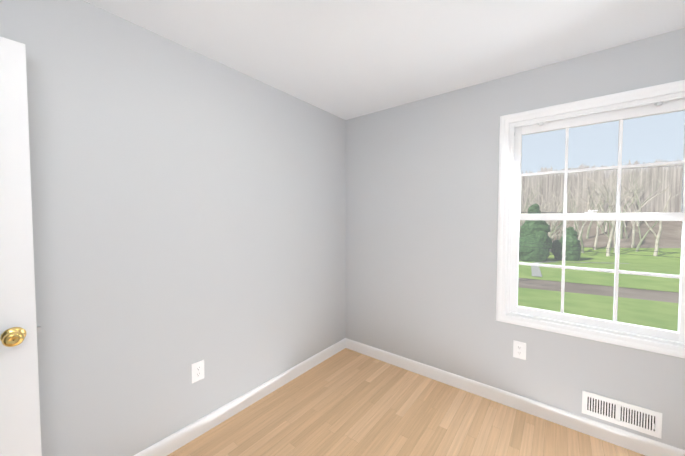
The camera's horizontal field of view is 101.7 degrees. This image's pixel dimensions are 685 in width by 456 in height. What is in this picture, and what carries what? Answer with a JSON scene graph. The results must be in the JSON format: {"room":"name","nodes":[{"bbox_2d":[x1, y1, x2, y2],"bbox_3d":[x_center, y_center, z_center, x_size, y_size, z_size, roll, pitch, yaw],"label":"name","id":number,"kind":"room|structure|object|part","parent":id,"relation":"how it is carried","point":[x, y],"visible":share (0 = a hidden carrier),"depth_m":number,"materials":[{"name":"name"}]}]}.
{"room":"empty bedroom","nodes":[
{"label":"empty bedroom","id":0,"kind":"room"},
{"bbox_2d":[0,0,345,455],"bbox_3d":[-0.991,0.117,1.816,0.160,2.440,3.440,2,3,38],"label":"wall","id":1,"kind":"structure","parent":0,"point":[188,207],"depth_m":1.61,"materials":[{"name":"grey paint"}]},
{"bbox_2d":[191,359,203,382],"bbox_3d":[-0.927,0.918,1.791,0.008,0.125,0.080,2,3,38],"label":"electrical outlet","id":2,"kind":"object","parent":1,"relation":"attached to","point":[197,370],"visible":1,"depth_m":1.79,"materials":[{"name":"white plastic"}]},
{"bbox_2d":[134,338,345,455],"bbox_3d":[-0.907,1.286,1.824,0.014,0.102,3.070,2,3,38],"label":"baseboard","id":3,"kind":"structure","parent":1,"relation":"attached to","point":[171,443],"depth_m":1.98,"materials":[{"name":"white wood"}]},
{"bbox_2d":[84,0,684,119],"bbox_3d":[0.254,-1.128,0.799,3.320,0.120,3.440,2,3,38],"label":"ceiling","id":4,"kind":"structure","parent":0,"point":[346,59],"depth_m":1.59,"materials":[{"name":"white paint"}]},
{"bbox_2d":[167,348,644,455],"bbox_3d":[0.254,1.430,0.890,3.320,0.120,3.440,2,3,38],"label":"floor","id":5,"kind":"structure","parent":0,"point":[346,402],"depth_m":1.90,"materials":[{"name":"brown wood"}]},
{"bbox_2d":[345,28,684,449],"bbox_3d":[1.263,0.105,2.136,3.000,2.440,0.160,2,3,38],"label":"wall","id":6,"kind":"structure","parent":0,"point":[421,201],"depth_m":2.24,"materials":[{"name":"grey paint"}]},
{"bbox_2d":[346,338,684,455],"bbox_3d":[1.210,1.276,2.110,3.000,0.102,0.014,2,3,38],"label":"baseboard","id":7,"kind":"structure","parent":6,"relation":"attached to","point":[645,446],"depth_m":1.99,"materials":[{"name":"white wood"}]},
{"bbox_2d":[513,340,525,359],"bbox_3d":[1.292,0.889,2.035,0.080,0.125,0.008,2,3,38],"label":"outlet","id":8,"kind":"object","parent":6,"relation":"attached to","point":[519,350],"visible":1,"depth_m":2.03,"materials":[{"name":"white plastic"}]},
{"bbox_2d":[496,80,684,357],"bbox_3d":[1.643,-0.055,1.853,1.048,1.531,0.231,2,3,38],"label":"window","id":9,"kind":"structure","parent":6,"relation":"in","point":[620,107],"depth_m":1.82,"materials":[{"name":"white"}]},
{"bbox_2d":[514,102,662,135],"bbox_3d":[1.539,-0.705,1.821,0.739,0.073,0.020,2,3,38],"label":"clips","id":10,"kind":"object","parent":9,"relation":"attached to","point":[656,104],"visible":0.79,"depth_m":1.61,"materials":[{"name":"silver metal"}]},
{"bbox_3d":[1.613,0.268,1.826,0.894,0.733,0.032,2,3,38],"label":"frame","id":11,"kind":"part","parent":9,"relation":"part of","materials":[{"name":"white wood"}]},
{"bbox_3d":[1.634,-0.399,1.829,0.894,0.689,0.032,2,3,38],"label":"frame","id":12,"kind":"part","parent":9,"relation":"part of","materials":[{"name":"white"}]},
{"bbox_3d":[1.613,0.268,1.826,0.792,0.645,0.004,2,3,38],"label":"panel","id":13,"kind":"part","parent":9,"relation":"part of","materials":[{"name":"clear glass"}]},
{"bbox_3d":[1.634,-0.387,1.829,0.792,0.593,0.004,2,3,38],"label":"panel","id":14,"kind":"part","parent":9,"relation":"part of","materials":[{"name":"clear glass"}]},
{"bbox_2d":[582,390,661,438],"bbox_3d":[1.706,1.139,1.718,0.350,0.149,0.012,2,3,38],"label":"air vent","id":15,"kind":"object","parent":6,"relation":"in","point":[636,418],"visible":1,"depth_m":1.71,"materials":[{"name":"white plastic"}]},
{"label":"outside","id":16,"kind":"structure","parent":0,"visible":0},
{"bbox_2d":[518,220,681,302],"bbox_3d":[67.192,-4.407,129.495,260.007,17.749,284.810,1,2,27],"label":"ground","id":17,"kind":"structure","parent":16,"point":[666,238],"depth_m":67.94,"materials":[{"name":"brown soil"}]},
{"bbox_2d":[519,204,552,261],"bbox_3d":[38.183,1.303,56.190,6.705,12.630,7.327,2,3,38],"label":"tree","id":18,"kind":"object","parent":17,"relation":"on","point":[535,239],"depth_m":54.29,"materials":[{"name":"green plant"}]},
{"bbox_2d":[551,227,580,260],"bbox_3d":[45.815,3.762,57.325,4.897,8.282,4.480,2,3,38],"label":"tree","id":19,"kind":"object","parent":17,"relation":"on","point":[571,233],"depth_m":55.64,"materials":[{"name":"green plant"}]},
{"bbox_2d":[531,262,628,276],"bbox_3d":[35.568,5.925,40.910,13.692,1.774,32.238,2,3,38],"label":"street","id":20,"kind":"structure","parent":17,"relation":"on","point":[537,269],"depth_m":37.36,"materials":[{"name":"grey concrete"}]},
{"bbox_2d":[519,168,672,252],"bbox_3d":[43.630,-9.920,87.958,89.306,31.869,65.214,2,3,38],"label":"bare trees","id":21,"kind":"object","parent":17,"relation":"on","point":[602,232],"depth_m":72.12,"materials":[{"name":"beige plant"}]},
{"bbox_2d":[518,287,678,331],"bbox_3d":[8.581,5.119,21.150,95.867,1.183,15.987,1,2,27],"label":"lawn","id":22,"kind":"structure","parent":17,"relation":"on","point":[581,307],"depth_m":19.62,"materials":[{"name":"green plant"}]},
{"bbox_2d":[518,247,680,291],"bbox_3d":[49.815,5.834,45.692,38.877,3.065,58.423,1,2,30],"label":"lawn","id":23,"kind":"structure","parent":17,"relation":"on","point":[642,266],"depth_m":39.14,"materials":[{"name":"green plant"}]},
{"bbox_2d":[519,164,679,255],"bbox_3d":[45.358,-11.771,87.574,86.924,35.826,74.830,2,3,38],"label":"bare trees","id":24,"kind":"object","parent":17,"relation":"on","point":[626,195],"depth_m":68.97,"materials":[{"name":"beige plant"}]},
{"bbox_2d":[520,126,683,213],"bbox_3d":[43.432,-12.465,79.942,373.274,38.000,85.607,2,3,38],"label":"forest","id":25,"kind":"object","parent":17,"relation":"on","point":[675,203],"depth_m":94.27,"materials":[{"name":"grey plant"}]},
{"bbox_2d":[522,157,682,178],"bbox_3d":[80.357,-25.939,148.903,373.274,52.000,97.908,2,3,38],"label":"forest","id":26,"kind":"object","parent":17,"relation":"on","point":[615,170],"depth_m":155.77,"materials":[{"name":"grey plant"}]},
{"bbox_3d":[-0.740,0.197,-0.428,3.000,2.440,0.210,2,3,38],"label":"wall","id":27,"kind":"structure","parent":0,"visible":0},
{"bbox_2d":[0,37,41,455],"bbox_3d":[-1.517,0.321,0.860,0.163,2.076,0.794,2,3,41],"label":"door","id":28,"kind":"structure","parent":27,"relation":"in","point":[20,426],"depth_m":1.10,"materials":[{"name":"white wood"}]},
{"bbox_3d":[-1.305,0.421,1.107,0.163,0.066,0.066,2,3,41],"label":"knob","id":29,"kind":"part","parent":28,"relation":"part of","materials":[{"name":"gold metal"}]}
]}

